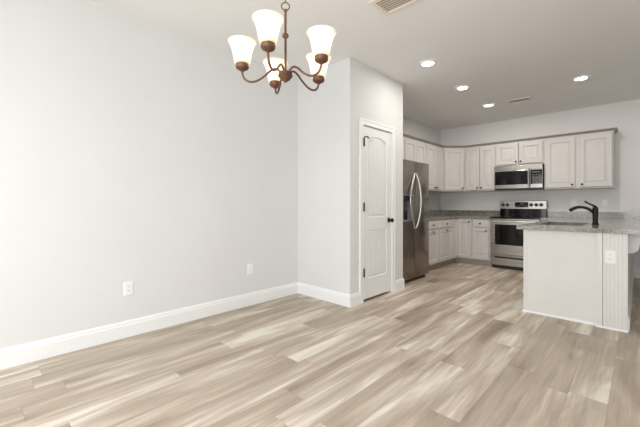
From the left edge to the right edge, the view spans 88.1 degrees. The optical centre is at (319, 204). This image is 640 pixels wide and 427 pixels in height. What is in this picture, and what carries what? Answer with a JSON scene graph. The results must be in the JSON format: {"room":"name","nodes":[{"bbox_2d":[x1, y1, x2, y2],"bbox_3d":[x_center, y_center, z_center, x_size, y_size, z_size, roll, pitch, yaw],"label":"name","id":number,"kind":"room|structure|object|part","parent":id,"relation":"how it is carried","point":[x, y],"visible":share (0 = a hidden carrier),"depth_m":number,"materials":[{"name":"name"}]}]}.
{"room":"empty dining room","nodes":[
{"label":"empty dining room","id":0,"kind":"room"},
{"bbox_2d":[0,0,439,348],"bbox_3d":[-0.455,-0.249,4.165,0.120,2.766,9.077,0,0,44],"label":"wall","id":1,"kind":"structure","parent":0,"point":[136,150],"depth_m":2.83,"materials":[{"name":"paint"}]},
{"bbox_2d":[124,281,132,295],"bbox_3d":[-1.645,0.721,2.842,0.009,0.118,0.074,0,0,44],"label":"wall outlet","id":2,"kind":"object","parent":1,"relation":"attached to","point":[128,286],"visible":1,"depth_m":2.84,"materials":[{"name":"white plastic"}]},
{"bbox_2d":[0,278,404,369],"bbox_3d":[-1.171,1.064,2.709,0.876,0.140,5.749,0,0,44],"label":"baseboard","id":3,"kind":"structure","parent":1,"relation":"attached to","point":[17,355],"depth_m":2.98,"materials":[{"name":"white paint"}]},
{"bbox_2d":[247,264,252,274],"bbox_3d":[-0.786,0.728,3.730,0.009,0.118,0.074,0,0,44],"label":"wall outlet","id":4,"kind":"object","parent":1,"relation":"attached to","point":[249,266],"visible":1,"depth_m":3.72,"materials":[{"name":"white plastic"}]},
{"bbox_2d":[404,137,425,163],"bbox_3d":[1.564,-0.698,5.891,0.383,0.873,0.755,0,0,44],"label":"upper cabinet","id":5,"kind":"object","parent":1,"relation":"attached to","point":[414,150],"visible":0.1,"depth_m":5.74,"materials":[{"name":"beige paint"}]},
{"bbox_3d":[1.545,-0.691,5.655,0.024,0.816,0.367,0,0,44],"label":"door","id":6,"kind":"part","parent":5,"relation":"part of","materials":[{"name":"beige paint"}]},
{"bbox_3d":[1.804,-0.691,5.923,0.024,0.816,0.356,0,0,44],"label":"door","id":7,"kind":"part","parent":5,"relation":"part of","materials":[{"name":"beige paint"}]},
{"bbox_2d":[425,143,442,191],"bbox_3d":[2.085,-0.698,6.430,0.383,0.873,0.742,0,0,44],"label":"upper cabinet","id":8,"kind":"object","parent":1,"relation":"attached to","point":[434,154],"visible":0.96,"depth_m":6.33,"materials":[{"name":"beige paint"}]},
{"bbox_3d":[2.073,-0.691,6.201,0.024,0.816,0.370,0,0,44],"label":"door","id":9,"kind":"part","parent":8,"relation":"part of","materials":[{"name":"beige paint"}]},
{"bbox_3d":[2.320,-0.691,6.456,0.024,0.816,0.320,0,0,44],"label":"door","id":10,"kind":"part","parent":8,"relation":"part of","materials":[{"name":"beige paint"}]},
{"bbox_2d":[429,210,499,215],"bbox_3d":[2.358,0.169,6.112,1.214,0.102,2.123,0,0,44],"label":"backsplash","id":11,"kind":"structure","parent":1,"relation":"attached to","point":[431,212],"depth_m":6.90,"materials":[{"name":"stone"}]},
{"bbox_2d":[0,262,639,426],"bbox_3d":[1.996,1.174,1.795,6.940,0.080,9.077,0,0,44],"label":"floor","id":12,"kind":"structure","parent":0,"point":[457,346],"depth_m":2.30,"materials":[{"name":"wood"}]},
{"bbox_2d":[403,159,428,281],"bbox_3d":[1.165,0.246,5.129,0.820,1.775,0.905,0,0,44],"label":"refrigerator","id":13,"kind":"object","parent":12,"relation":"on","point":[415,174],"visible":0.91,"depth_m":4.89,"materials":[{"name":"grey metal"}]},
{"bbox_3d":[1.262,0.049,4.741,0.008,0.384,0.297,0,0,44],"label":"dispenser frame","id":14,"kind":"part","parent":13,"relation":"part of","materials":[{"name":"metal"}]},
{"bbox_3d":[1.217,0.219,4.761,0.085,1.720,0.449,0,0,44],"label":"freezer door","id":15,"kind":"part","parent":13,"relation":"part of","materials":[{"name":"silver metal"}]},
{"bbox_3d":[1.348,-0.056,4.809,0.032,0.826,0.193,0,0,36],"label":"handle","id":16,"kind":"part","parent":13,"relation":"part of","materials":[{"name":"metal"}]},
{"bbox_3d":[1.463,-0.056,4.904,0.099,0.820,0.033,0,0,5],"label":"handle","id":17,"kind":"part","parent":13,"relation":"part of","materials":[{"name":"metal"}]},
{"bbox_3d":[1.536,0.219,5.091,0.085,1.720,0.444,0,0,44],"label":"door","id":18,"kind":"part","parent":13,"relation":"part of","materials":[{"name":"silver metal"}]},
{"bbox_2d":[429,220,438,269],"bbox_3d":[1.653,0.697,5.775,0.653,0.874,0.652,0,0,44],"label":"base cabinet","id":19,"kind":"object","parent":12,"relation":"on","point":[433,224],"visible":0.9,"depth_m":5.67,"materials":[{"name":"beige paint"}]},
{"bbox_3d":[1.907,0.348,5.627,0.024,0.141,0.492,0,0,44],"label":"drawer","id":20,"kind":"part","parent":19,"relation":"part of","materials":[{"name":"beige paint"}]},
{"bbox_2d":[434,219,452,267],"bbox_3d":[2.089,0.697,6.225,0.653,0.874,0.598,0,0,44],"label":"base cabinet","id":21,"kind":"object","parent":12,"relation":"on","point":[445,225],"visible":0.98,"depth_m":6.01,"materials":[{"name":"beige paint"}]},
{"bbox_3d":[2.295,0.348,6.028,0.024,0.141,0.570,0,0,44],"label":"drawer","id":22,"kind":"part","parent":21,"relation":"part of","materials":[{"name":"beige paint"}]},
{"bbox_3d":[2.295,0.721,6.028,0.024,0.575,0.570,0,0,44],"label":"door","id":23,"kind":"part","parent":21,"relation":"part of","materials":[{"name":"beige paint"}]},
{"bbox_2d":[448,218,472,263],"bbox_3d":[2.675,0.697,6.680,0.880,0.874,0.866,0,0,44],"label":"base cabinet","id":24,"kind":"object","parent":12,"relation":"on","point":[462,227],"visible":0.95,"depth_m":6.33,"materials":[{"name":"beige paint"}]},
{"bbox_3d":[2.590,0.643,6.333,0.024,0.731,0.226,0,0,44],"label":"door","id":25,"kind":"part","parent":24,"relation":"part of","materials":[{"name":"beige paint"}]},
{"bbox_2d":[429,210,499,219],"bbox_3d":[2.358,0.189,6.112,1.214,0.142,2.123,0,0,44],"label":"countertop","id":26,"kind":"structure","parent":24,"relation":"on","point":[433,214],"depth_m":6.71,"materials":[{"name":"stone"}]},
{"bbox_3d":[2.768,0.643,6.330,0.240,0.731,0.024,0,0,44],"label":"door","id":27,"kind":"part","parent":24,"relation":"part of","materials":[{"name":"beige paint"}]},
{"bbox_2d":[472,218,491,265],"bbox_3d":[3.182,0.697,6.332,0.328,0.874,0.661,0,0,44],"label":"base cabinet","id":28,"kind":"object","parent":12,"relation":"on","point":[481,253],"visible":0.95,"depth_m":6.12,"materials":[{"name":"beige paint"}]},
{"bbox_3d":[2.976,0.348,6.128,0.285,0.141,0.024,0,0,44],"label":"drawer","id":29,"kind":"part","parent":28,"relation":"part of","materials":[{"name":"beige paint"}]},
{"bbox_3d":[2.976,0.721,6.128,0.285,0.575,0.024,0,0,44],"label":"door","id":30,"kind":"part","parent":28,"relation":"part of","materials":[{"name":"beige paint"}]},
{"bbox_2d":[490,201,546,270],"bbox_3d":[3.554,0.530,5.922,0.758,1.203,0.713,0,0,44],"label":"range","id":31,"kind":"object","parent":12,"relation":"on","point":[506,241],"visible":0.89,"depth_m":5.86,"materials":[{"name":"grey metal"}]},
{"bbox_3d":[3.361,0.980,5.723,0.754,0.183,0.032,0,0,44],"label":"storage drawer","id":32,"kind":"part","parent":31,"relation":"part of","materials":[{"name":"silver metal"}]},
{"bbox_3d":[3.328,0.296,5.689,0.654,0.027,0.063,0,0,44],"label":"handle","id":33,"kind":"part","parent":31,"relation":"part of","materials":[{"name":"metal"}]},
{"bbox_3d":[3.361,0.578,5.723,0.754,0.612,0.032,0,0,44],"label":"oven door","id":34,"kind":"part","parent":31,"relation":"part of","materials":[{"name":"silver metal"}]},
{"bbox_3d":[3.361,0.258,5.724,0.754,0.020,0.030,0,0,44],"label":"rail","id":35,"kind":"part","parent":31,"relation":"part of","materials":[{"name":"silver metal"}]},
{"bbox_2d":[490,216,543,219],"bbox_3d":[3.556,0.231,5.925,0.758,0.031,0.617,0,0,44],"label":"cooktop","id":36,"kind":"object","parent":31,"relation":"in","point":[493,217],"depth_m":5.78,"materials":[{"name":"black glass"}]},
{"bbox_3d":[3.747,0.005,6.123,0.754,0.148,0.010,0,0,44],"label":"control panel","id":37,"kind":"part","parent":31,"relation":"part of","materials":[{"name":"silver metal"}]},
{"bbox_2d":[522,225,596,324],"bbox_3d":[3.432,0.697,4.414,0.636,0.874,3.071,0,0,44],"label":"base cabinet","id":38,"kind":"object","parent":12,"relation":"on","point":[560,267],"visible":0.76,"depth_m":3.29,"materials":[{"name":"beige paint"}]},
{"bbox_3d":[2.174,0.687,3.509,0.024,0.854,0.006,0,0,44],"label":"corner trim","id":39,"kind":"part","parent":38,"relation":"part of","materials":[{"name":"beige paint"}]},
{"bbox_3d":[2.372,1.124,3.313,0.605,0.020,0.014,0,0,44],"label":"shoe molding","id":40,"kind":"part","parent":38,"relation":"part of","materials":[{"name":"white paint"}]},
{"bbox_2d":[516,211,639,234],"bbox_3d":[3.530,0.188,4.285,1.476,0.142,3.120,0,0,44],"label":"countertop","id":41,"kind":"structure","parent":38,"relation":"on","point":[609,222],"depth_m":4.07,"materials":[{"name":"stone"}]},
{"bbox_2d":[569,201,598,224],"bbox_3d":[2.955,0.087,3.707,0.272,0.265,0.068,0,0,44],"label":"faucet","id":42,"kind":"object","parent":41,"relation":"on","point":[594,210],"visible":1,"depth_m":3.64,"materials":[{"name":"black metal"}]},
{"bbox_3d":[2.948,0.063,3.714,0.251,0.104,0.038,0,0,44],"label":"spout","id":43,"kind":"part","parent":42,"relation":"part of","materials":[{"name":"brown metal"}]},
{"bbox_2d":[298,57,402,293],"bbox_3d":[0.417,-0.249,4.362,0.860,2.766,1.133,0,0,44],"label":"wall","id":44,"kind":"structure","parent":0,"point":[329,115],"depth_m":3.92,"materials":[{"name":"paint"}]},
{"bbox_2d":[359,117,395,303],"bbox_3d":[0.674,0.070,4.077,0.134,2.128,0.750,0,0,44],"label":"trim","id":45,"kind":"structure","parent":44,"relation":"attached to","point":[363,122],"depth_m":3.93,"materials":[{"name":"white paint"}]},
{"bbox_2d":[363,126,393,298],"bbox_3d":[0.712,0.092,4.032,0.102,2.024,0.624,0,0,44],"label":"door","id":46,"kind":"structure","parent":44,"relation":"in","point":[376,143],"depth_m":4.05,"materials":[{"name":"white paint"}]},
{"bbox_2d":[89,0,639,130],"bbox_3d":[1.996,-1.682,1.795,6.940,0.100,9.077,0,0,44],"label":"ceiling","id":47,"kind":"structure","parent":0,"point":[504,50],"depth_m":3.37,"materials":[{"name":"paint"}]},
{"bbox_2d":[228,0,335,94],"bbox_3d":[-0.167,-1.135,1.749,0.572,0.993,0.567,0,0,44],"label":"chandelier","id":48,"kind":"object","parent":47,"relation":"hanging from","point":[268,23],"visible":1,"depth_m":1.68,"materials":[{"name":"white glass"}]},
{"bbox_3d":[-0.407,-0.794,1.733,0.147,0.116,0.147,0,0,44],"label":"lamp shade","id":49,"kind":"part","parent":48,"relation":"part of","materials":[{"name":"white glass"}]},
{"bbox_3d":[-0.304,-0.680,1.738,0.217,0.083,0.011,0,0,-3],"label":"arm","id":50,"kind":"part","parent":48,"relation":"part of","materials":[{"name":"brown metal"}]},
{"bbox_3d":[-0.240,-0.801,1.528,0.147,0.116,0.147,0,0,44],"label":"lamp shade","id":51,"kind":"part","parent":48,"relation":"part of","materials":[{"name":"white glass"}]},
{"bbox_3d":[-0.264,-0.782,1.955,0.147,0.116,0.147,0,0,44],"label":"lamp shade","id":52,"kind":"part","parent":48,"relation":"part of","materials":[{"name":"white glass"}]},
{"bbox_3d":[-0.213,-0.680,1.627,0.011,0.083,0.217,0,0,15],"label":"arm","id":53,"kind":"part","parent":48,"relation":"part of","materials":[{"name":"brown metal"}]},
{"bbox_3d":[-0.226,-0.680,1.859,0.011,0.083,0.217,0,0,-21],"label":"arm","id":54,"kind":"part","parent":48,"relation":"part of","materials":[{"name":"brown metal"}]},
{"bbox_3d":[-0.182,-0.866,1.745,0.035,0.333,0.035,0,0,44],"label":"stem","id":55,"kind":"part","parent":48,"relation":"part of","materials":[{"name":"brown metal"}]},
{"bbox_3d":[-0.088,-0.680,1.822,0.217,0.083,0.011,0,0,-39],"label":"arm","id":56,"kind":"part","parent":48,"relation":"part of","materials":[{"name":"brown metal"}]},
{"bbox_3d":[-0.080,-0.680,1.679,0.217,0.083,0.011,0,0,33],"label":"arm","id":57,"kind":"part","parent":48,"relation":"part of","materials":[{"name":"brown metal"}]},
{"bbox_3d":[-0.008,-0.784,1.887,0.147,0.116,0.147,0,0,44],"label":"lamp shade","id":58,"kind":"part","parent":48,"relation":"part of","materials":[{"name":"white glass"}]},
{"bbox_3d":[0.007,-0.786,1.623,0.147,0.116,0.147,0,0,44],"label":"lamp shade","id":59,"kind":"part","parent":48,"relation":"part of","materials":[{"name":"white glass"}]},
{"bbox_2d":[369,0,420,15],"bbox_3d":[0.604,-1.626,2.635,0.335,0.012,0.265,0,0,44],"label":"ceiling vent","id":60,"kind":"object","parent":47,"relation":"in","point":[387,7],"visible":1,"depth_m":2.69,"materials":[{"name":"metal"}]},
{"bbox_2d":[419,59,436,66],"bbox_3d":[1.244,-1.625,3.809,0.200,0.012,0.200,0,0,44],"label":"recessed light","id":61,"kind":"object","parent":47,"relation":"in","point":[430,62],"visible":1,"depth_m":3.79,"materials":[{"name":"white paint"}]},
{"bbox_2d":[455,85,469,89],"bbox_3d":[1.985,-1.625,4.605,0.200,0.012,0.200,0,0,44],"label":"recessed light","id":62,"kind":"object","parent":47,"relation":"in","point":[462,87],"visible":1,"depth_m":4.58,"materials":[{"name":"white paint"}]},
{"bbox_2d":[482,103,494,106],"bbox_3d":[2.760,-1.625,5.414,0.200,0.012,0.200,0,0,44],"label":"recessed light","id":63,"kind":"object","parent":47,"relation":"in","point":[488,104],"visible":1,"depth_m":5.40,"materials":[{"name":"white paint"}]},
{"bbox_2d":[506,96,532,103],"bbox_3d":[3.102,-1.626,5.151,0.330,0.012,0.165,0,0,44],"label":"ceiling vent","id":64,"kind":"object","parent":47,"relation":"in","point":[529,97],"visible":1,"depth_m":5.14,"materials":[{"name":"white metal"}]},
{"bbox_2d":[571,75,590,80],"bbox_3d":[3.363,-1.625,4.260,0.200,0.012,0.200,0,0,44],"label":"recessed light","id":65,"kind":"object","parent":47,"relation":"in","point":[583,77],"visible":1,"depth_m":4.24,"materials":[{"name":"white paint"}]},
{"bbox_2d":[440,99,639,268],"bbox_3d":[5.109,-0.249,5.014,6.700,2.766,0.120,0,0,44],"label":"wall","id":66,"kind":"structure","parent":0,"point":[625,115],"depth_m":5.70,"materials":[{"name":"paint"}]},
{"bbox_2d":[435,148,464,192],"bbox_3d":[2.667,-0.698,6.839,0.648,0.873,0.648,0,0,44],"label":"upper cabinet","id":67,"kind":"object","parent":66,"relation":"attached to","point":[453,158],"visible":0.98,"depth_m":6.59,"materials":[{"name":"beige paint"}]},
{"bbox_3d":[2.671,-0.691,6.595,0.393,0.816,0.024,0,0,-1],"label":"door","id":68,"kind":"part","parent":67,"relation":"part of","materials":[{"name":"beige paint"}]},
{"bbox_2d":[465,144,498,191],"bbox_3d":[3.196,-0.698,6.513,0.561,0.873,0.381,0,0,44],"label":"upper cabinet","id":69,"kind":"object","parent":66,"relation":"attached to","point":[480,161],"visible":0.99,"depth_m":6.41,"materials":[{"name":"beige paint"}]},
{"bbox_3d":[2.994,-0.691,6.500,0.264,0.816,0.024,0,0,44],"label":"door","id":70,"kind":"part","parent":69,"relation":"part of","materials":[{"name":"beige paint"}]},
{"bbox_3d":[3.191,-0.691,6.310,0.264,0.816,0.024,0,0,44],"label":"door","id":71,"kind":"part","parent":69,"relation":"part of","materials":[{"name":"beige paint"}]},
{"bbox_2d":[496,139,543,166],"bbox_3d":[3.675,-0.921,6.050,0.768,0.426,0.381,0,0,44],"label":"upper cabinet","id":72,"kind":"object","parent":66,"relation":"attached to","point":[531,151],"visible":0.99,"depth_m":5.91,"materials":[{"name":"beige paint"}]},
{"bbox_3d":[3.438,-0.915,6.072,0.360,0.369,0.024,0,0,44],"label":"door","id":73,"kind":"part","parent":72,"relation":"part of","materials":[{"name":"beige paint"}]},
{"bbox_2d":[494,164,544,190],"bbox_3d":[3.647,-0.485,6.031,0.758,0.436,0.447,0,0,44],"label":"microwave","id":74,"kind":"object","parent":72,"relation":"attached to","point":[531,176],"visible":0.98,"depth_m":5.88,"materials":[{"name":"grey metal"}]},
{"bbox_3d":[3.468,-0.454,5.977,0.575,0.321,0.022,0,0,44],"label":"door","id":75,"kind":"part","parent":74,"relation":"part of","materials":[{"name":"black glass"}]},
{"bbox_3d":[3.534,-0.660,5.913,0.758,0.087,0.022,0,0,44],"label":"vent panel","id":76,"kind":"part","parent":74,"relation":"part of","materials":[{"name":"silver metal"}]},
{"bbox_3d":[3.741,-0.454,5.713,0.181,0.321,0.022,0,0,44],"label":"control panel","id":77,"kind":"part","parent":74,"relation":"part of","materials":[{"name":"black plastic"}]},
{"bbox_3d":[3.704,-0.915,5.814,0.362,0.369,0.024,0,0,44],"label":"door","id":78,"kind":"part","parent":72,"relation":"part of","materials":[{"name":"beige paint"}]},
{"bbox_2d":[571,199,575,205],"bbox_3d":[4.346,-0.032,5.663,0.074,0.118,0.009,0,0,44],"label":"wall outlet","id":79,"kind":"object","parent":66,"relation":"attached to","point":[573,201],"visible":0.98,"depth_m":5.66,"materials":[{"name":"white plastic"}]},
{"bbox_2d":[544,131,614,189],"bbox_3d":[4.272,-0.698,5.472,0.889,0.873,0.381,0,0,44],"label":"upper cabinet","id":80,"kind":"object","parent":66,"relation":"attached to","point":[582,161],"visible":1,"depth_m":5.34,"materials":[{"name":"beige paint"}]},
{"bbox_2d":[403,127,617,147],"bbox_3d":[2.720,-1.153,5.766,4.019,0.038,1.698,0,0,-3],"label":"crown molding","id":81,"kind":"structure","parent":80,"relation":"attached to","point":[615,129],"depth_m":5.78,"materials":[{"name":"beige paint"}]},
{"bbox_3d":[4.007,-0.691,5.521,0.400,0.816,0.024,0,0,44],"label":"door","id":82,"kind":"part","parent":80,"relation":"part of","materials":[{"name":"beige paint"}]},
{"bbox_3d":[4.336,-0.691,5.202,0.396,0.816,0.024,0,0,44],"label":"door","id":83,"kind":"part","parent":80,"relation":"part of","materials":[{"name":"beige paint"}]},
{"bbox_2d":[548,211,639,218],"bbox_3d":[4.608,0.169,5.399,1.476,0.102,0.020,0,0,44],"label":"backsplash","id":84,"kind":"structure","parent":66,"relation":"attached to","point":[621,215],"depth_m":5.42,"materials":[{"name":"stone"}]},
{"bbox_2d":[602,199,607,206],"bbox_3d":[4.635,-0.026,5.383,0.074,0.118,0.009,0,0,44],"label":"wall outlet","id":85,"kind":"object","parent":66,"relation":"attached to","point":[604,201],"visible":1,"depth_m":5.38,"materials":[{"name":"white plastic"}]},
{"bbox_2d":[634,269,639,277],"bbox_3d":[5.188,1.064,4.843,0.850,0.140,0.016,0,0,44],"label":"baseboard","id":86,"kind":"structure","parent":66,"relation":"attached to","point":[636,271],"depth_m":5.11,"materials":[{"name":"white paint"}]},
{"bbox_2d":[595,233,633,332],"bbox_3d":[3.724,0.697,4.109,0.232,0.874,3.103,0,0,44],"label":"wall","id":87,"kind":"structure","parent":0,"point":[615,282],"depth_m":3.01,"materials":[{"name":"paint"}]},
{"bbox_2d":[605,250,615,263],"bbox_3d":[2.645,0.479,3.013,0.080,0.124,0.009,0,0,44],"label":"wall outlet","id":88,"kind":"object","parent":87,"relation":"attached to","point":[610,256],"visible":1,"depth_m":3.01,"materials":[{"name":"white plastic"}]},
{"bbox_3d":[2.646,1.124,3.002,0.222,0.020,0.012,0,0,44],"label":"shoe molding","id":89,"kind":"part","parent":87,"relation":"part of","materials":[{"name":"white paint"}]},
{"bbox_3d":[3.812,1.064,4.045,0.016,0.140,3.037,0,0,44],"label":"baseboard","id":90,"kind":"part","parent":87,"relation":"part of","materials":[{"name":"white paint"}]},
{"bbox_2d":[628,234,639,252],"bbox_3d":[2.961,0.356,3.006,0.235,0.190,0.080,0,0,44],"label":"corbel","id":91,"kind":"object","parent":87,"relation":"attached to","point":[633,239],"visible":0.9,"depth_m":3.03,"materials":[{"name":"beige paint"}]}
]}

